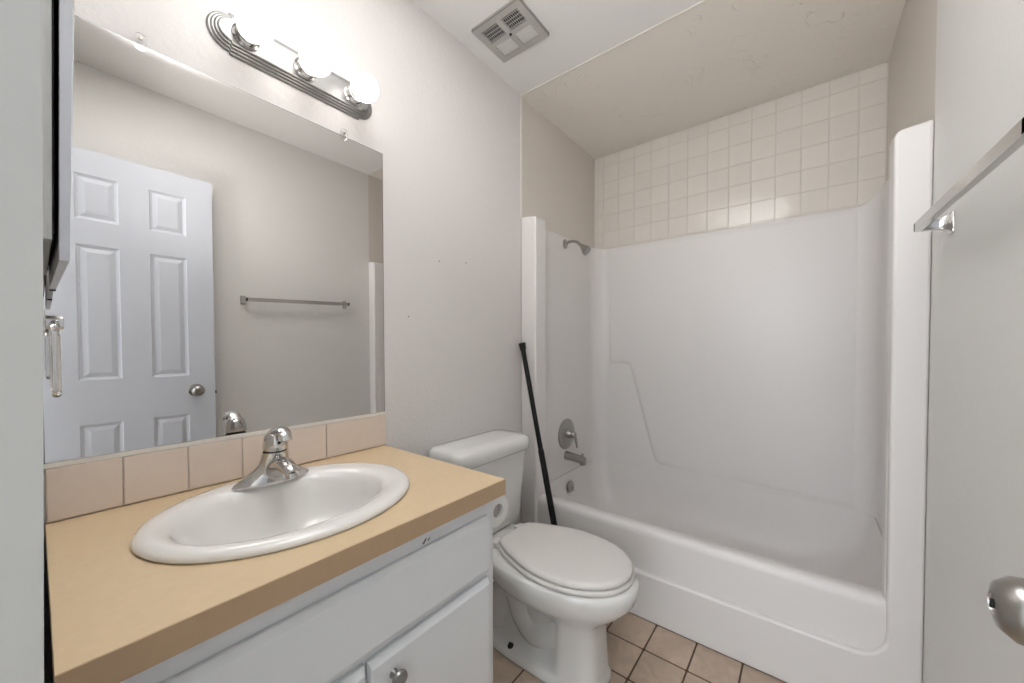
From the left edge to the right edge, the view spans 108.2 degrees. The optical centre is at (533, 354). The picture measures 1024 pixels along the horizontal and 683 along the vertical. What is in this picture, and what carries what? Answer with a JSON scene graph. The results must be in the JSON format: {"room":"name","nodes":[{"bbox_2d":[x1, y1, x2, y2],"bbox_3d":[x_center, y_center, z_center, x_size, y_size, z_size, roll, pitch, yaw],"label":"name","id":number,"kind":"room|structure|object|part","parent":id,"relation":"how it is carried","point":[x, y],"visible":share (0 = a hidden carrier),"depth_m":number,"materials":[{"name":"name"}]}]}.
{"room":"bathroom","nodes":[
{"label":"bathroom","id":0,"kind":"room"},
{"bbox_2d":[44,0,593,682],"bbox_3d":[-0.326,-0.098,1.722,0.100,2.534,2.612,1,1,37],"label":"wall","id":1,"kind":"structure","parent":0,"point":[445,127],"depth_m":1.51,"materials":[{"name":"white paint"}]},
{"bbox_2d":[42,0,74,290],"bbox_3d":[-0.731,-0.495,0.565,0.391,0.762,0.043,1,1,37],"label":"medicine cabinet","id":2,"kind":"object","parent":1,"relation":"attached to","point":[57,15],"visible":0.8,"depth_m":0.45,"materials":[{"name":"grey paint"}]},
{"bbox_2d":[70,0,74,253],"bbox_3d":[-0.725,-0.496,0.573,0.366,0.736,0.021,1,1,36],"label":"mirror glass","id":3,"kind":"object","parent":2,"relation":"attached to","point":[72,2],"depth_m":0.46,"materials":[{"name":"white"}]},
{"bbox_2d":[43,15,385,468],"bbox_3d":[-0.764,-0.255,1.035,0.012,0.961,0.748,1,1,37],"label":"wall mirror","id":4,"kind":"object","parent":1,"relation":"attached to","point":[222,279],"visible":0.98,"depth_m":0.93,"materials":[{"name":"grey mirror"}]},
{"bbox_2d":[44,414,385,523],"bbox_3d":[-0.764,0.281,1.047,0.008,0.111,0.750,1,1,37],"label":"tile backsplash","id":5,"kind":"structure","parent":1,"relation":"attached to","point":[70,491],"depth_m":0.90,"materials":[{"name":"beige tile"}]},
{"bbox_2d":[206,2,378,119],"bbox_3d":[-0.646,-0.847,1.076,0.136,0.110,0.444,1,1,37],"label":"vanity light","id":6,"kind":"object","parent":1,"relation":"attached to","point":[248,35],"visible":1,"depth_m":1.04,"materials":[{"name":"grey metal"}]},
{"bbox_2d":[231,2,274,50],"bbox_3d":[-0.723,-0.842,0.953,0.114,0.083,0.083,1,1,37],"label":"bulb","id":7,"kind":"object","parent":6,"relation":"attached to","point":[252,28],"depth_m":0.93,"materials":[{"name":"white glass"}]},
{"bbox_2d":[294,40,332,81],"bbox_3d":[-0.636,-0.845,1.069,0.114,0.083,0.083,1,1,37],"label":"bulb","id":8,"kind":"object","parent":6,"relation":"attached to","point":[313,62],"depth_m":1.05,"materials":[{"name":"white glass"}]},
{"bbox_2d":[344,71,378,106],"bbox_3d":[-0.550,-0.847,1.186,0.114,0.083,0.083,1,1,37],"label":"bulb","id":9,"kind":"object","parent":6,"relation":"attached to","point":[362,90],"depth_m":1.16,"materials":[{"name":"white glass"}]},
{"bbox_2d":[521,96,521,217],"bbox_3d":[-0.066,-1.047,1.967,0.004,0.642,0.010,1,1,37],"label":"trim","id":10,"kind":"structure","parent":1,"relation":"attached to","point":[521,96],"depth_m":1.96,"materials":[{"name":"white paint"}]},
{"bbox_2d":[493,612,786,682],"bbox_3d":[0.014,1.198,0.844,1.724,0.060,3.662,1,1,37],"label":"floor","id":11,"kind":"structure","parent":0,"point":[640,650],"depth_m":1.39,"materials":[{"name":"brown tile"}]},
{"bbox_2d":[51,500,492,682],"bbox_3d":[-0.529,0.776,0.874,0.597,0.784,0.728,1,1,37],"label":"vanity cabinet","id":12,"kind":"object","parent":11,"relation":"on","point":[420,610],"visible":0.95,"depth_m":0.74,"materials":[{"name":"paint"}]},
{"bbox_2d":[45,445,505,682],"bbox_3d":[-0.533,0.362,0.877,0.582,0.042,0.749,1,1,37],"label":"countertop","id":13,"kind":"structure","parent":12,"relation":"on","point":[116,614],"depth_m":0.59,"materials":[{"name":"laminate"}]},
{"bbox_2d":[130,462,409,564],"bbox_3d":[-0.550,0.404,0.857,0.462,0.160,0.518,1,1,37],"label":"oval sink","id":14,"kind":"object","parent":13,"relation":"in","point":[219,524],"visible":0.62,"depth_m":0.85,"materials":[{"name":"white ceramic"}]},
{"bbox_2d":[231,426,308,490],"bbox_3d":[-0.636,0.252,0.943,0.162,0.147,0.148,0,1,6],"label":"faucet","id":15,"kind":"object","parent":13,"relation":"on","point":[274,466],"visible":1,"depth_m":0.91,"materials":[{"name":"silver metal"}]},
{"bbox_3d":[-0.654,0.217,0.935,0.054,0.052,0.053,1,1,37],"label":"handle","id":16,"kind":"part","parent":15,"relation":"part of","materials":[{"name":"silver metal"}]},
{"bbox_3d":[-0.627,0.195,0.914,0.088,0.032,0.034,1,1,37],"label":"lever","id":17,"kind":"part","parent":15,"relation":"part of","materials":[{"name":"silver metal"}]},
{"bbox_3d":[-0.618,0.284,0.909,0.130,0.065,0.048,1,1,37],"label":"spout","id":18,"kind":"part","parent":15,"relation":"part of","materials":[{"name":"silver metal"}]},
{"bbox_3d":[-0.320,0.509,0.717,0.018,0.153,0.665,1,1,37],"label":"drawer","id":19,"kind":"part","parent":12,"relation":"part of","materials":[{"name":"paint"}]},
{"bbox_3d":[-0.421,0.830,0.587,0.018,0.457,0.323,1,1,37],"label":"door","id":20,"kind":"part","parent":12,"relation":"part of","materials":[{"name":"paint"}]},
{"bbox_3d":[-0.273,0.648,0.742,0.031,0.033,0.033,1,1,37],"label":"knob","id":21,"kind":"part","parent":12,"relation":"part of","materials":[{"name":"grey metal"}]},
{"bbox_3d":[-0.222,0.824,0.856,0.018,0.457,0.336,1,1,37],"label":"door","id":22,"kind":"part","parent":12,"relation":"part of","materials":[{"name":"paint"}]},
{"bbox_2d":[493,495,507,527],"bbox_3d":[-0.177,0.472,1.139,0.143,0.096,0.136,1,1,37],"label":"toilet paper","id":23,"kind":"object","parent":12,"relation":"attached to","point":[500,505],"visible":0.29,"depth_m":1.12,"materials":[{"name":"white paper"}]},
{"bbox_2d":[429,429,638,682],"bbox_3d":[0.011,0.763,1.436,0.793,0.784,0.452,1,1,37],"label":"toilet","id":24,"kind":"object","parent":11,"relation":"on","point":[557,589],"visible":0.86,"depth_m":1.33,"materials":[{"name":"white ceramic"}]},
{"bbox_3d":[-0.220,0.402,1.599,0.219,0.068,0.452,1,1,37],"label":"tank lid","id":25,"kind":"part","parent":24,"relation":"part of","materials":[{"name":"white ceramic"}]},
{"bbox_3d":[-0.221,0.594,1.604,0.183,0.327,0.416,1,1,37],"label":"tank","id":26,"kind":"part","parent":24,"relation":"part of","materials":[{"name":"white ceramic"}]},
{"bbox_3d":[0.115,0.733,1.373,0.506,0.021,0.345,1,1,37],"label":"seat lid","id":27,"kind":"part","parent":24,"relation":"part of","materials":[{"name":"white plastic"}]},
{"bbox_3d":[0.074,0.959,1.403,0.648,0.394,0.382,1,1,37],"label":"bowl","id":28,"kind":"part","parent":24,"relation":"part of","materials":[{"name":"white ceramic"}]},
{"bbox_3d":[0.115,0.754,1.373,0.518,0.016,0.356,1,1,37],"label":"seat","id":29,"kind":"part","parent":24,"relation":"part of","materials":[{"name":"white plastic"}]},
{"bbox_2d":[519,342,556,524],"bbox_3d":[0.048,0.544,1.810,0.037,1.205,0.419,-1,1,-35],"label":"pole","id":30,"kind":"object","parent":11,"relation":"on","point":[522,346],"visible":0.65,"depth_m":1.83,"materials":[{"name":"black plastic"}]},
{"bbox_2d":[521,120,933,682],"bbox_3d":[0.792,0.184,1.873,1.523,1.923,0.843,1,1,37],"label":"bathtub surround","id":31,"kind":"object","parent":11,"relation":"on","point":[747,406],"visible":0.91,"depth_m":1.92,"materials":[{"name":"white plastic"}]},
{"bbox_2d":[558,418,577,448],"bbox_3d":[0.236,0.502,2.304,0.078,0.192,0.192,1,1,37],"label":"shower valve","id":32,"kind":"object","parent":31,"relation":"attached to","point":[566,434],"visible":1,"depth_m":2.29,"materials":[{"name":"silver metal"}]},
{"bbox_3d":[0.248,0.531,2.296,0.046,0.099,0.042,1,1,37],"label":"lever","id":33,"kind":"part","parent":32,"relation":"part of","materials":[{"name":"silver metal"}]},
{"bbox_2d":[567,480,573,491],"bbox_3d":[0.239,0.833,2.324,0.029,0.072,0.072,1,1,37],"label":"overflow plate","id":34,"kind":"object","parent":31,"relation":"attached to","point":[570,486],"visible":1,"depth_m":2.32,"materials":[{"name":"silver metal"}]},
{"bbox_2d":[564,451,586,465],"bbox_3d":[0.259,0.643,2.286,0.141,0.069,0.055,1,1,37],"label":"tub spout","id":35,"kind":"object","parent":31,"relation":"attached to","point":[570,456],"visible":1,"depth_m":2.27,"materials":[{"name":"silver metal"}]},
{"bbox_2d":[563,239,590,254],"bbox_3d":[0.261,-0.648,2.233,0.180,0.118,0.056,1,2,40],"label":"shower","id":36,"kind":"object","parent":31,"relation":"attached to","point":[585,249],"visible":1,"depth_m":2.21,"materials":[{"name":"silver metal"}]},
{"bbox_3d":[0.242,-0.667,2.248,0.129,0.059,0.017,1,2,40],"label":"shower arm","id":37,"kind":"part","parent":36,"relation":"part of","materials":[{"name":"silver metal"}]},
{"bbox_2d":[538,459,885,648],"bbox_3d":[0.796,0.918,1.892,1.484,0.322,0.813,1,1,37],"label":"tub","id":38,"kind":"object","parent":31,"relation":"in","point":[810,565],"depth_m":1.79,"materials":[{"name":"white plastic"}]},
{"bbox_3d":[0.814,0.003,1.898,1.516,1.563,0.771,1,1,37],"label":"wall panel","id":39,"kind":"part","parent":31,"relation":"part of","materials":[{"name":"white plastic"}]},
{"bbox_3d":[1.050,0.017,2.187,1.300,1.447,0.008,1,1,37],"label":"raised panel","id":40,"kind":"part","parent":31,"relation":"part of","materials":[{"name":"white plastic"}]},
{"bbox_2d":[412,0,905,159],"bbox_3d":[0.325,-1.395,1.211,1.724,0.080,2.612,1,1,37],"label":"ceiling","id":41,"kind":"structure","parent":0,"point":[716,59],"depth_m":1.69,"materials":[{"name":"beige paint"}]},
{"bbox_2d":[472,0,548,62],"bbox_3d":[-0.098,-1.352,1.557,0.252,0.018,0.207,1,1,37],"label":"ceiling vent","id":42,"kind":"object","parent":41,"relation":"in","point":[514,12],"visible":1,"depth_m":1.54,"materials":[{"name":"grey paint"}]},
{"bbox_2d":[482,23,505,42],"bbox_3d":[-0.168,-1.348,1.554,0.084,0.004,0.068,1,1,37],"label":"grille","id":43,"kind":"object","parent":42,"relation":"attached to","point":[491,31],"depth_m":1.56,"materials":[{"name":"black"}]},
{"bbox_2d":[496,38,518,54],"bbox_3d":[-0.115,-1.350,1.624,0.084,0.004,0.068,1,1,37],"label":"grille","id":44,"kind":"object","parent":42,"relation":"attached to","point":[505,45],"depth_m":1.63,"materials":[{"name":"white plastic"}]},
{"bbox_2d":[502,8,525,29],"bbox_3d":[-0.081,-1.350,1.489,0.084,0.010,0.068,1,1,37],"label":"grille","id":45,"kind":"object","parent":42,"relation":"attached to","point":[511,17],"depth_m":1.49,"materials":[{"name":"black"}]},
{"bbox_2d":[515,24,538,43],"bbox_3d":[-0.029,-1.352,1.560,0.084,0.010,0.068,1,1,37],"label":"grille","id":46,"kind":"object","parent":42,"relation":"attached to","point":[524,32],"depth_m":1.56,"materials":[{"name":"white plastic"}]},
{"bbox_2d":[521,0,709,96],"bbox_3d":[0.547,-1.359,1.507,1.519,0.004,0.012,1,1,37],"label":"trim","id":47,"kind":"structure","parent":41,"relation":"attached to","point":[703,1],"depth_m":1.62,"materials":[{"name":"white paint"}]},
{"bbox_2d":[594,61,888,248],"bbox_3d":[1.074,-0.110,2.247,1.524,2.534,0.100,1,1,37],"label":"wall","id":48,"kind":"structure","parent":0,"point":[888,61],"depth_m":2.06,"materials":[{"name":"beige tile"}]},
{"bbox_2d":[595,63,887,248],"bbox_3d":[1.044,-1.017,2.187,1.516,0.710,0.004,1,1,37],"label":"wall tiles","id":49,"kind":"object","parent":48,"relation":"attached to","point":[744,197],"depth_m":2.05,"materials":[{"name":"tile"}]},
{"bbox_2d":[886,0,1023,682],"bbox_3d":[0.978,-0.078,0.755,0.100,2.534,2.612,1,1,37],"label":"wall","id":50,"kind":"structure","parent":0,"point":[975,499],"depth_m":0.81,"materials":[{"name":"white paint"}]},
{"bbox_2d":[914,117,1023,234],"bbox_3d":[0.832,-0.309,0.695,0.068,0.080,0.638,1,1,37],"label":"towel bar","id":51,"kind":"object","parent":50,"relation":"attached to","point":[1013,140],"visible":1,"depth_m":0.64,"materials":[{"name":"silver metal"}]},
{"bbox_3d":[-0.416,-0.067,0.238,1.524,2.534,0.120,1,1,37],"label":"wall","id":52,"kind":"structure","parent":0,"visible":0},
{"bbox_2d":[0,0,43,682],"bbox_3d":[-0.422,-0.067,0.251,0.060,2.514,0.144,1,1,37],"label":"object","id":53,"kind":"structure","parent":52,"relation":"attached to","point":[21,79],"depth_m":0.27,"materials":[{"name":"grey paint"}]},
{"bbox_2d":[43,310,63,397],"bbox_3d":[-0.768,-0.001,0.591,0.149,0.135,0.024,1,1,37],"label":"towel ring","id":54,"kind":"object","parent":52,"relation":"attached to","point":[54,324],"visible":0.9,"depth_m":0.55,"materials":[{"name":"silver metal"}]},
{"bbox_2d":[987,575,1023,645],"bbox_3d":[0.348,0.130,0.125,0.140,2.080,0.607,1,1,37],"label":"door knob","id":55,"kind":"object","parent":52,"relation":"in","point":[1005,597],"depth_m":0.32,"materials":[{"name":"silver metal"}]}
]}

